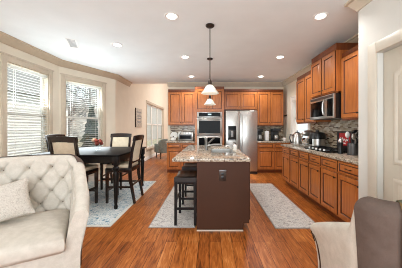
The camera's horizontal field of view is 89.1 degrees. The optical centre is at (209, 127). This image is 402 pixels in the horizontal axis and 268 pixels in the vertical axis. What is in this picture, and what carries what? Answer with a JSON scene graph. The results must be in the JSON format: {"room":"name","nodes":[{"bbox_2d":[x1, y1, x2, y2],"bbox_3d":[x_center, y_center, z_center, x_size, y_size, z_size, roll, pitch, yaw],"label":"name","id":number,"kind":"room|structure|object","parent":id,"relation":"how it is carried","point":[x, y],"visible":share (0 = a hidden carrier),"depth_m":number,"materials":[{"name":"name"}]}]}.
{"room":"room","nodes":[
{"label":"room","id":0,"kind":"room"},
{"bbox_2d":[0,42,58,156],"bbox_3d":[-3.270,-0.070,0.910,0.140,2.740,6.820,0,0,0],"label":"wall","id":1,"kind":"structure","parent":0,"point":[5,48],"depth_m":4.00,"materials":[{"name":"paint"}]},
{"bbox_2d":[0,51,53,156],"bbox_3d":[-3.240,-0.155,3.635,0.200,2.030,1.080,0,0,0],"label":"window","id":2,"kind":"structure","parent":1,"relation":"in","point":[6,58],"depth_m":3.64,"materials":[{"name":"beige paint"}]},
{"bbox_2d":[7,64,46,155],"bbox_3d":[-3.209,-0.147,3.635,0.071,1.750,0.754,0,0,0],"label":"window blind","id":3,"kind":"object","parent":2,"relation":"attached to","point":[13,67],"visible":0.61,"depth_m":3.54,"materials":[{"name":"white plastic"}]},
{"bbox_2d":[88,153,159,181],"bbox_3d":[-2.830,1.232,5.497,0.574,0.135,16.007,0,0,4],"label":"baseboard","id":4,"kind":"structure","parent":1,"relation":"attached to","point":[90,178],"depth_m":5.23,"materials":[{"name":"white paint"}]},
{"bbox_2d":[59,66,114,176],"bbox_3d":[-2.940,-0.070,4.958,0.140,2.740,1.370,0,0,28],"label":"wall","id":5,"kind":"structure","parent":0,"point":[110,86],"depth_m":5.30,"materials":[{"name":"paint"}]},
{"bbox_2d":[60,73,106,163],"bbox_3d":[-2.972,-0.155,4.834,0.200,2.030,1.104,0,0,28],"label":"window","id":6,"kind":"structure","parent":5,"relation":"in","point":[101,112],"depth_m":4.95,"materials":[{"name":"beige paint"}]},
{"bbox_2d":[66,81,100,146],"bbox_3d":[-2.945,-0.147,4.820,0.071,1.750,0.778,0,0,28],"label":"window blind","id":7,"kind":"object","parent":6,"relation":"attached to","point":[67,82],"visible":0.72,"depth_m":4.78,"materials":[{"name":"white plastic"}]},
{"bbox_2d":[115,80,167,159],"bbox_3d":[-2.626,-1.000,9.515,0.140,4.600,7.971,0,0,0],"label":"wall","id":8,"kind":"structure","parent":0,"point":[127,98],"depth_m":7.13,"materials":[{"name":"paint"}]},
{"bbox_2d":[0,31,131,86],"bbox_3d":[-3.061,-1.375,2.014,0.646,0.130,9.021,0,0,5],"label":"trim","id":9,"kind":"structure","parent":8,"relation":"attached to","point":[9,40],"depth_m":4.08,"materials":[{"name":"beige paint"}]},
{"bbox_2d":[135,108,141,126],"bbox_3d":[-2.537,-0.360,7.288,0.034,0.670,0.624,0,0,0],"label":"wall art","id":10,"kind":"object","parent":8,"relation":"attached to","point":[138,112],"visible":1,"depth_m":7.23,"materials":[{"name":"grey plastic"}]},
{"bbox_2d":[146,100,163,151],"bbox_3d":[-2.596,-0.077,9.775,0.200,2.075,3.210,0,0,0],"label":"window","id":11,"kind":"structure","parent":8,"relation":"in","point":[154,113],"depth_m":9.75,"materials":[{"name":"beige paint"}]},
{"bbox_2d":[147,105,160,140],"bbox_3d":[-2.686,-0.230,9.775,0.003,1.560,2.990,0,0,0],"label":"shade","id":12,"kind":"object","parent":11,"relation":"attached to","point":[153,113],"depth_m":9.75,"materials":[{"name":"white fabric"}]},
{"bbox_2d":[0,0,357,83],"bbox_3d":[-0.425,-1.490,2.060,5.850,0.100,9.120,0,0,0],"label":"ceiling","id":13,"kind":"structure","parent":0,"point":[246,37],"depth_m":3.11,"materials":[{"name":"paint"}]},
{"bbox_2d":[65,38,78,48],"bbox_3d":[-2.330,-1.433,3.470,0.150,0.012,0.400,0,0,-26],"label":"ceiling vent","id":14,"kind":"object","parent":13,"relation":"in","point":[72,43],"visible":1,"depth_m":3.45,"materials":[{"name":"white plastic"}]},
{"bbox_2d":[111,43,122,46],"bbox_3d":[-1.600,-1.436,3.530,0.184,0.008,0.184,0,0,0],"label":"recessed light","id":15,"kind":"object","parent":13,"relation":"in","point":[113,44],"visible":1,"depth_m":3.51,"materials":[{"name":"white plastic"}]},
{"bbox_2d":[164,12,178,19],"bbox_3d":[-0.490,-1.436,2.630,0.184,0.008,0.184,0,0,0],"label":"recessed light","id":16,"kind":"object","parent":13,"relation":"in","point":[170,16],"visible":1,"depth_m":2.63,"materials":[{"name":"white plastic"}]},
{"bbox_2d":[201,23,218,94],"bbox_3d":[0.004,-0.961,2.860,0.240,0.958,0.240,0,0,23],"label":"pendant light","id":17,"kind":"object","parent":13,"relation":"hanging from","point":[209,89],"visible":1,"depth_m":2.82,"materials":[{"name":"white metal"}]},
{"bbox_2d":[204,58,215,104],"bbox_3d":[0.004,-0.961,4.230,0.240,0.958,0.240,0,0,23],"label":"pendant light","id":18,"kind":"object","parent":13,"relation":"hanging from","point":[209,101],"visible":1,"depth_m":4.18,"materials":[{"name":"white glass"}]},
{"bbox_2d":[313,12,328,19],"bbox_3d":[1.430,-1.436,2.630,0.184,0.008,0.184,0,0,0],"label":"recessed light","id":19,"kind":"object","parent":13,"relation":"in","point":[323,15],"visible":1,"depth_m":2.62,"materials":[{"name":"white plastic"}]},
{"bbox_2d":[81,153,338,267],"bbox_3d":[0.400,1.360,5.550,7.600,0.120,16.100,0,0,0],"label":"floor","id":20,"kind":"structure","parent":0,"point":[129,242],"depth_m":2.34,"materials":[{"name":"brown wood"}]},
{"bbox_2d":[0,154,89,267],"bbox_3d":[-1.621,0.784,1.726,1.048,1.031,0.837,0,0,-30],"label":"sofa","id":21,"kind":"object","parent":20,"relation":"on","point":[52,236],"visible":0.94,"depth_m":1.76,"materials":[{"name":"beige fabric"}]},
{"bbox_2d":[0,177,35,221],"bbox_3d":[-1.772,0.635,1.684,0.508,0.371,0.197,0,0,-43],"label":"throw pillow","id":22,"kind":"object","parent":21,"relation":"on","point":[15,201],"visible":1,"depth_m":1.72,"materials":[{"name":"beige fabric"}]},
{"bbox_2d":[0,209,69,267],"bbox_3d":[-1.588,0.879,1.667,0.725,0.162,0.702,0,0,-30],"label":"seat cushion","id":23,"kind":"object","parent":21,"relation":"on","point":[43,233],"depth_m":1.54,"materials":[{"name":"beige fabric"}]},
{"bbox_2d":[86,181,155,226],"bbox_3d":[-2.160,1.294,3.825,1.720,0.011,2.310,0,0,0],"label":"area rug","id":24,"kind":"object","parent":20,"relation":"on","point":[101,214],"visible":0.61,"depth_m":3.48,"materials":[{"name":"grey carpet"}]},
{"bbox_2d":[45,134,88,182],"bbox_3d":[-2.726,0.705,3.920,0.541,1.167,0.478,0,0,0],"label":"dining chair","id":25,"kind":"object","parent":24,"relation":"on","point":[46,136],"visible":0.06,"depth_m":3.81,"materials":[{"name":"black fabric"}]},
{"bbox_2d":[47,136,98,202],"bbox_3d":[-2.176,0.705,3.285,0.478,1.167,0.541,0,0,7],"label":"dining chair","id":26,"kind":"object","parent":24,"relation":"on","point":[57,144],"visible":0.34,"depth_m":3.06,"materials":[{"name":"beige fabric"}]},
{"bbox_2d":[85,164,97,170],"bbox_3d":[-2.168,0.658,3.342,0.444,0.060,0.425,0,0,7],"label":"seat cushion","id":27,"kind":"object","parent":26,"relation":"on","point":[88,167],"depth_m":3.40,"materials":[{"name":"beige fabric"}]},
{"bbox_2d":[31,147,145,208],"bbox_3d":[-2.135,0.854,3.890,1.420,0.868,1.420,0,0,0],"label":"dining table","id":28,"kind":"object","parent":24,"relation":"on","point":[114,155],"visible":0.59,"depth_m":3.26,"materials":[{"name":"black wood"}]},
{"bbox_2d":[100,133,131,189],"bbox_3d":[-2.060,0.705,4.516,0.478,1.167,0.541,0,0,0],"label":"dining chair","id":29,"kind":"object","parent":24,"relation":"on","point":[117,139],"visible":0.35,"depth_m":4.70,"materials":[{"name":"beige fabric"}]},
{"bbox_2d":[105,135,143,203],"bbox_3d":[-1.514,0.705,3.700,0.541,1.167,0.478,0,0,0],"label":"dining chair","id":30,"kind":"object","parent":24,"relation":"on","point":[133,163],"visible":0.89,"depth_m":3.50,"materials":[{"name":"black wood"}]},
{"bbox_2d":[106,161,137,167],"bbox_3d":[-1.573,0.658,3.700,0.425,0.060,0.444,0,0,0],"label":"seat cushion","id":31,"kind":"object","parent":30,"relation":"on","point":[123,164],"depth_m":3.51,"materials":[{"name":"beige fabric"}]},
{"bbox_2d":[154,139,167,158],"bbox_3d":[-1.951,0.880,8.909,0.760,0.840,0.660,0,0,-35],"label":"accent chair","id":32,"kind":"object","parent":20,"relation":"on","point":[161,147],"visible":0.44,"depth_m":8.58,"materials":[{"name":"grey fabric"}]},
{"bbox_2d":[148,184,194,227],"bbox_3d":[-0.495,1.294,3.775,0.610,0.011,2.250,0,0,0],"label":"runner rug","id":33,"kind":"object","parent":20,"relation":"on","point":[164,218],"visible":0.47,"depth_m":3.04,"materials":[{"name":"grey carpet"}]},
{"bbox_2d":[174,170,196,225],"bbox_3d":[-0.322,0.965,2.905,0.300,0.645,0.430,0,0,0],"label":"bar stool","id":34,"kind":"object","parent":33,"relation":"on","point":[183,177],"visible":0.92,"depth_m":2.70,"materials":[{"name":"black wood"}]},
{"bbox_2d":[182,162,196,204],"bbox_3d":[-0.322,0.965,3.640,0.300,0.645,0.430,0,0,0],"label":"bar stool","id":35,"kind":"object","parent":33,"relation":"on","point":[188,166],"visible":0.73,"depth_m":3.44,"materials":[{"name":"black leather"}]},
{"bbox_2d":[167,143,194,172],"bbox_3d":[-0.834,0.863,6.144,0.811,0.875,0.612,0,0,0],"label":"base cabinet","id":36,"kind":"object","parent":20,"relation":"on","point":[173,149],"visible":0.59,"depth_m":5.87,"materials":[{"name":"brown wood"}]},
{"bbox_2d":[165,140,194,142],"bbox_3d":[-0.850,0.404,6.169,0.840,0.038,0.658,0,0,0],"label":"countertop","id":37,"kind":"structure","parent":36,"relation":"on","point":[169,141],"depth_m":5.84,"materials":[{"name":"stone"}]},
{"bbox_2d":[170,132,177,137],"bbox_3d":[-1.120,0.252,6.417,0.230,0.268,0.094,0,0,0],"label":"decorative plate","id":38,"kind":"object","parent":37,"relation":"on","point":[172,134],"visible":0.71,"depth_m":6.41,"materials":[{"name":"white ceramic"}]},
{"bbox_2d":[178,132,193,140],"bbox_3d":[-0.710,0.249,6.202,0.440,0.270,0.377,0,0,0],"label":"toaster oven","id":39,"kind":"object","parent":37,"relation":"on","point":[182,136],"visible":0.98,"depth_m":6.05,"materials":[{"name":"metal"}]},
{"bbox_2d":[195,86,223,144],"bbox_3d":[-0.003,0.050,6.154,0.845,2.500,0.632,0,0,0],"label":"tall cabinet","id":40,"kind":"object","parent":20,"relation":"on","point":[200,99],"visible":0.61,"depth_m":5.87,"materials":[{"name":"brown wood"}]},
{"bbox_2d":[197,112,221,144],"bbox_3d":[-0.003,0.240,6.074,0.721,1.390,0.567,0,0,0],"label":"double wall oven","id":41,"kind":"object","parent":40,"relation":"in","point":[209,124],"visible":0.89,"depth_m":5.84,"materials":[{"name":"metal"}]},
{"bbox_2d":[197,162,249,230],"bbox_3d":[0.177,0.862,3.559,0.681,0.876,1.992,0,0,0],"label":"kitchen island","id":42,"kind":"object","parent":20,"relation":"on","point":[221,205],"visible":0.76,"depth_m":2.58,"materials":[{"name":"brown paint"}]},
{"bbox_2d":[172,145,250,161],"bbox_3d":[0.023,0.403,3.572,0.990,0.040,2.055,0,0,0],"label":"island countertop","id":43,"kind":"structure","parent":42,"relation":"on","point":[191,153],"depth_m":2.84,"materials":[{"name":"stone"}]},
{"bbox_2d":[204,137,221,149],"bbox_3d":[0.059,0.270,3.500,0.306,0.223,0.068,0,0,0],"label":"kitchen faucet","id":44,"kind":"object","parent":43,"relation":"on","point":[207,144],"visible":0.98,"depth_m":3.48,"materials":[{"name":"silver metal"}]},
{"bbox_2d":[211,149,233,152],"bbox_3d":[0.215,0.497,3.530,0.368,0.205,0.698,0,0,0],"label":"sink","id":45,"kind":"object","parent":43,"relation":"in","point":[212,150],"visible":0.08,"depth_m":3.87,"materials":[{"name":"metal"}]},
{"bbox_2d":[219,170,225,180],"bbox_3d":[0.163,0.599,2.568,0.092,0.142,0.014,0,0,0],"label":"wall outlet","id":46,"kind":"object","parent":42,"relation":"attached to","point":[222,173],"visible":1,"depth_m":2.57,"materials":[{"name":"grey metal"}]},
{"bbox_2d":[224,111,256,173],"bbox_3d":[0.898,0.405,6.076,0.892,1.790,0.808,0,0,0],"label":"refrigerator","id":47,"kind":"object","parent":20,"relation":"on","point":[240,127],"visible":0.81,"depth_m":5.74,"materials":[{"name":"metal"}]},
{"bbox_2d":[257,143,290,172],"bbox_3d":[1.855,0.863,6.144,0.959,0.875,0.612,0,0,0],"label":"base cabinet","id":48,"kind":"object","parent":20,"relation":"on","point":[269,155],"visible":0.8,"depth_m":5.87,"materials":[{"name":"brown wood"}]},
{"bbox_2d":[257,140,290,142],"bbox_3d":[1.860,0.404,6.169,0.976,0.038,0.658,0,0,0],"label":"countertop","id":49,"kind":"structure","parent":48,"relation":"on","point":[263,141],"depth_m":5.84,"materials":[{"name":"stone"}]},
{"bbox_2d":[257,129,262,140],"bbox_3d":[1.516,0.204,6.200,0.192,0.360,0.240,0,0,0],"label":"coffee maker","id":50,"kind":"object","parent":49,"relation":"on","point":[259,131],"visible":0.81,"depth_m":6.10,"materials":[{"name":"black plastic"}]},
{"bbox_2d":[264,130,268,140],"bbox_3d":[1.720,0.219,6.150,0.150,0.330,0.150,0,0,0],"label":"paper towel roll","id":51,"kind":"object","parent":49,"relation":"on","point":[266,131],"visible":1,"depth_m":6.09,"materials":[{"name":"paper"}]},
{"bbox_2d":[270,128,280,140],"bbox_3d":[1.990,0.199,6.170,0.240,0.370,0.240,0,0,0],"label":"coffee maker","id":52,"kind":"object","parent":49,"relation":"on","point":[275,136],"visible":1,"depth_m":6.09,"materials":[{"name":"black plastic"}]},
{"bbox_2d":[250,183,314,228],"bbox_3d":[1.145,1.294,3.690,0.600,0.011,2.120,0,0,0],"label":"runner rug","id":53,"kind":"object","parent":20,"relation":"on","point":[280,210],"visible":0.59,"depth_m":3.27,"materials":[{"name":"grey carpet"}]},
{"bbox_2d":[282,146,292,187],"bbox_3d":[2.011,0.863,4.620,0.650,0.875,0.439,0,0,0],"label":"base cabinet","id":54,"kind":"object","parent":20,"relation":"on","point":[285,150],"visible":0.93,"depth_m":4.60,"materials":[{"name":"brown wood"}]},
{"bbox_2d":[290,148,302,194],"bbox_3d":[2.011,0.863,4.173,0.650,0.875,0.454,0,0,0],"label":"base cabinet","id":55,"kind":"object","parent":20,"relation":"on","point":[294,154],"visible":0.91,"depth_m":4.13,"materials":[{"name":"brown wood"}]},
{"bbox_2d":[299,151,312,201],"bbox_3d":[2.011,0.863,3.748,0.650,0.875,0.394,0,0,0],"label":"base cabinet","id":56,"kind":"object","parent":20,"relation":"on","point":[304,162],"visible":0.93,"depth_m":3.70,"materials":[{"name":"brown wood"}]},
{"bbox_2d":[309,153,325,211],"bbox_3d":[2.011,0.863,3.360,0.650,0.875,0.379,0,0,0],"label":"base cabinet","id":57,"kind":"object","parent":20,"relation":"on","point":[315,166],"visible":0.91,"depth_m":3.32,"materials":[{"name":"brown wood"}]},
{"bbox_2d":[321,156,342,221],"bbox_3d":[2.011,0.863,2.960,0.650,0.875,0.419,0,0,0],"label":"base cabinet","id":58,"kind":"object","parent":20,"relation":"on","point":[329,170],"visible":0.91,"depth_m":2.93,"materials":[{"name":"brown wood"}]},
{"bbox_2d":[338,160,357,221],"bbox_3d":[2.011,0.863,2.522,0.650,0.875,0.454,0,0,0],"label":"base cabinet","id":59,"kind":"object","parent":20,"relation":"on","point":[348,172],"visible":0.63,"depth_m":2.55,"materials":[{"name":"brown wood"}]},
{"bbox_2d":[281,144,357,164],"bbox_3d":[2.019,0.404,3.582,0.658,0.038,2.577,0,0,0],"label":"countertop","id":60,"kind":"structure","parent":59,"relation":"on","point":[353,159],"depth_m":2.96,"materials":[{"name":"stone"}]},
{"bbox_2d":[289,130,302,144],"bbox_3d":[1.981,0.218,4.646,0.296,0.332,0.215,0,0,33],"label":"electric kettle","id":61,"kind":"object","parent":60,"relation":"on","point":[296,139],"visible":0.91,"depth_m":4.57,"materials":[{"name":"metal"}]},
{"bbox_2d":[300,130,313,145],"bbox_3d":[2.106,0.215,4.360,0.328,0.339,0.208,0,0,0],"label":"stand mixer","id":62,"kind":"object","parent":60,"relation":"on","point":[305,141],"visible":0.65,"depth_m":4.31,"materials":[{"name":"metal"}]},
{"bbox_2d":[301,138,308,143],"bbox_3d":[2.060,0.281,4.360,0.208,0.134,0.208,0,0,0],"label":"bowl","id":63,"kind":"object","parent":62,"relation":"on","point":[304,140],"depth_m":4.29,"materials":[{"name":"white ceramic"}]},
{"bbox_2d":[309,130,325,145],"bbox_3d":[2.150,0.215,4.075,0.298,0.338,0.298,0,0,45],"label":"pressure cooker","id":64,"kind":"object","parent":60,"relation":"on","point":[316,138],"visible":0.85,"depth_m":3.96,"materials":[{"name":"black metal"}]},
{"bbox_2d":[304,146,346,152],"bbox_3d":[1.988,0.360,3.540,0.360,0.047,0.760,0,0,0],"label":"gas cooktop","id":65,"kind":"object","parent":60,"relation":"in","point":[325,149],"visible":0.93,"depth_m":3.36,"materials":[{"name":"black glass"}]},
{"bbox_2d":[338,138,342,153],"bbox_3d":[1.950,0.264,3.040,0.072,0.240,0.072,0,0,0],"label":"pepper mill","id":66,"kind":"object","parent":60,"relation":"on","point":[340,141],"visible":0.99,"depth_m":3.02,"materials":[{"name":"black plastic"}]},
{"bbox_2d":[337,131,357,150],"bbox_3d":[2.260,0.219,3.340,0.140,0.330,0.380,0,0,0],"label":"display box","id":67,"kind":"object","parent":60,"relation":"on","point":[340,134],"visible":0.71,"depth_m":3.33,"materials":[{"name":"red plastic"}]},
{"bbox_2d":[347,143,357,154],"bbox_3d":[2.050,0.301,2.920,0.136,0.165,0.136,0,0,0],"label":"utensil crock","id":68,"kind":"object","parent":60,"relation":"on","point":[352,149],"visible":0.87,"depth_m":2.87,"materials":[{"name":"metal"}]},
{"bbox_2d":[310,196,401,267],"bbox_3d":[1.226,0.809,1.151,1.042,0.981,0.837,0,0,12],"label":"tufted armchair","id":69,"kind":"object","parent":20,"relation":"on","point":[372,238],"visible":1,"depth_m":0.96,"materials":[{"name":"beige fabric"}]},
{"bbox_2d":[168,87,282,140],"bbox_3d":[0.575,-1.000,6.560,3.830,4.600,0.120,0,0,0],"label":"wall","id":70,"kind":"structure","parent":0,"point":[168,87],"depth_m":6.50,"materials":[{"name":"paint"}]},
{"bbox_2d":[168,89,194,125],"bbox_3d":[-0.843,-0.623,6.299,0.825,1.095,0.362,0,0,0],"label":"upper cabinet","id":71,"kind":"object","parent":70,"relation":"attached to","point":[181,102],"visible":0.97,"depth_m":6.15,"materials":[{"name":"brown wood"}]},
{"bbox_2d":[170,126,194,139],"bbox_3d":[-0.840,0.141,6.494,0.820,0.483,0.011,0,0,0],"label":"backsplash","id":72,"kind":"structure","parent":70,"relation":"attached to","point":[176,129],"depth_m":6.49,"materials":[{"name":"stone"}]},
{"bbox_2d":[224,89,256,109],"bbox_3d":[0.927,-0.853,6.284,0.985,0.635,0.392,0,0,0],"label":"upper cabinet","id":73,"kind":"object","parent":70,"relation":"attached to","point":[234,99],"visible":0.98,"depth_m":6.12,"materials":[{"name":"brown wood"}]},
{"bbox_2d":[255,89,282,125],"bbox_3d":[1.830,-0.618,6.299,0.800,1.105,0.362,0,0,0],"label":"upper cabinet","id":74,"kind":"object","parent":70,"relation":"attached to","point":[269,110],"visible":0.97,"depth_m":6.15,"materials":[{"name":"brown wood"}]},
{"bbox_2d":[257,125,283,139],"bbox_3d":[1.874,0.146,6.494,0.948,0.473,0.011,0,0,0],"label":"backsplash","id":75,"kind":"structure","parent":70,"relation":"attached to","point":[281,133],"depth_m":6.49,"materials":[{"name":"stone"}]},
{"bbox_2d":[283,80,296,140],"bbox_3d":[2.420,-0.070,4.370,0.140,2.740,4.260,0,0,0],"label":"wall","id":76,"kind":"structure","parent":0,"point":[289,90],"depth_m":6.16,"materials":[{"name":"paint"}]},
{"bbox_2d":[289,95,309,143],"bbox_3d":[2.390,-0.212,5.320,0.200,1.345,1.180,0,0,0],"label":"window","id":77,"kind":"structure","parent":76,"relation":"in","point":[294,126],"depth_m":5.76,"materials":[{"name":"white paint"}]},
{"bbox_2d":[296,70,330,123],"bbox_3d":[2.168,-0.632,4.353,0.360,1.075,0.845,0,0,0],"label":"upper cabinet","id":78,"kind":"object","parent":76,"relation":"attached to","point":[303,84],"visible":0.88,"depth_m":4.37,"materials":[{"name":"brown wood"}]},
{"bbox_2d":[310,120,357,147],"bbox_3d":[2.344,0.112,3.514,0.011,0.543,2.441,0,0,0],"label":"backsplash","id":79,"kind":"structure","parent":76,"relation":"attached to","point":[330,129],"depth_m":3.85,"materials":[{"name":"stone"}]},
{"bbox_2d":[311,43,357,98],"bbox_3d":[2.128,-0.932,3.540,0.440,0.775,0.770,0,0,0],"label":"upper cabinet","id":80,"kind":"object","parent":76,"relation":"attached to","point":[326,66],"visible":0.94,"depth_m":3.34,"materials":[{"name":"brown wood"}]},
{"bbox_2d":[310,93,341,119],"bbox_3d":[2.102,-0.346,3.540,0.477,0.392,0.756,0,0,0],"label":"microwave","id":81,"kind":"object","parent":80,"relation":"attached to","point":[328,107],"visible":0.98,"depth_m":3.36,"materials":[{"name":"silver metal"}]},
{"bbox_2d":[341,45,357,120],"bbox_3d":[2.168,-0.630,2.728,0.360,1.030,0.840,0,0,0],"label":"upper cabinet","id":82,"kind":"object","parent":76,"relation":"attached to","point":[349,61],"visible":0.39,"depth_m":2.95,"materials":[{"name":"brown wood"}]},
{"bbox_2d":[358,0,401,199],"bbox_3d":[1.740,-0.070,-0.105,0.140,2.740,4.790,0,0,0],"label":"wall","id":83,"kind":"structure","parent":0,"point":[379,19],"depth_m":2.09,"materials":[{"name":"white paint"}]},
{"bbox_2d":[167,0,371,86],"bbox_3d":[0.505,-1.375,2.000,3.690,0.130,9.000,0,0,0],"label":"trim","id":84,"kind":"structure","parent":83,"relation":"attached to","point":[356,5],"depth_m":6.40,"materials":[{"name":"beige paint"}]},
{"bbox_2d":[368,29,401,197],"bbox_3d":[1.660,0.223,1.650,0.020,2.155,0.970,0,0,0],"label":"trim","id":85,"kind":"structure","parent":83,"relation":"attached to","point":[396,37],"depth_m":2.06,"materials":[{"name":"paint"}]},
{"bbox_2d":[384,45,401,201],"bbox_3d":[1.705,0.273,1.650,0.110,2.038,0.752,0,0,0],"label":"door","id":86,"kind":"structure","parent":83,"relation":"in","point":[392,58],"depth_m":1.91,"materials":[{"name":"paint"}]},
{"label":"outside","id":87,"kind":"structure","parent":0,"visible":0},
{"bbox_2d":[78,138,160,146],"bbox_3d":[-21.725,1.625,20.000,36.550,0.150,60.000,0,0,0],"label":"ground","id":88,"kind":"structure","parent":87,"point":[154,141],"depth_m":21.82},
{"bbox_2d":[7,67,80,155],"bbox_3d":[-11.200,-1.600,7.750,7.000,6.300,9.100,0,0,0],"label":"neighbor house","id":89,"kind":"structure","parent":88,"relation":"on","point":[74,100],"depth_m":9.07,"materials":[{"name":"white"}]},
{"bbox_2d":[67,85,85,115],"bbox_3d":[-21.045,-4.316,29.014,7.234,11.735,7.291,0,0,33],"label":"bare tree","id":90,"kind":"object","parent":88,"relation":"on","point":[67,85],"visible":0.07,"depth_m":30.09,"materials":[{"name":"grey plant"}]},
{"bbox_2d":[67,84,95,135],"bbox_3d":[-15.645,-3.432,22.663,6.008,9.967,6.130,0,0,0],"label":"bare tree","id":91,"kind":"object","parent":88,"relation":"on","point":[67,84],"visible":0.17,"depth_m":22.52,"materials":[{"name":"grey plant"}]},
{"bbox_2d":[66,85,97,121],"bbox_3d":[-9.354,-2.443,16.050,4.880,7.989,4.732,0,0,0],"label":"bare tree","id":92,"kind":"object","parent":88,"relation":"on","point":[90,91],"visible":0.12,"depth_m":15.81,"materials":[{"name":"grey plant"}]},
{"bbox_2d":[80,105,97,146],"bbox_3d":[-5.193,0.263,8.995,1.254,2.573,1.211,0,0,0],"label":"evergreen shrub","id":93,"kind":"object","parent":88,"relation":"on","point":[91,128],"visible":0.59,"depth_m":8.81,"materials":[{"name":"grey plant"}]},
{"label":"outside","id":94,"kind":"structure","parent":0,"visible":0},
{"bbox_2d":[70,96,97,138],"bbox_3d":[-25.297,-3.697,43.000,38.191,10.845,26.000,0,0,0],"label":"hillside","id":95,"kind":"structure","parent":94,"point":[77,126],"depth_m":34.77,"materials":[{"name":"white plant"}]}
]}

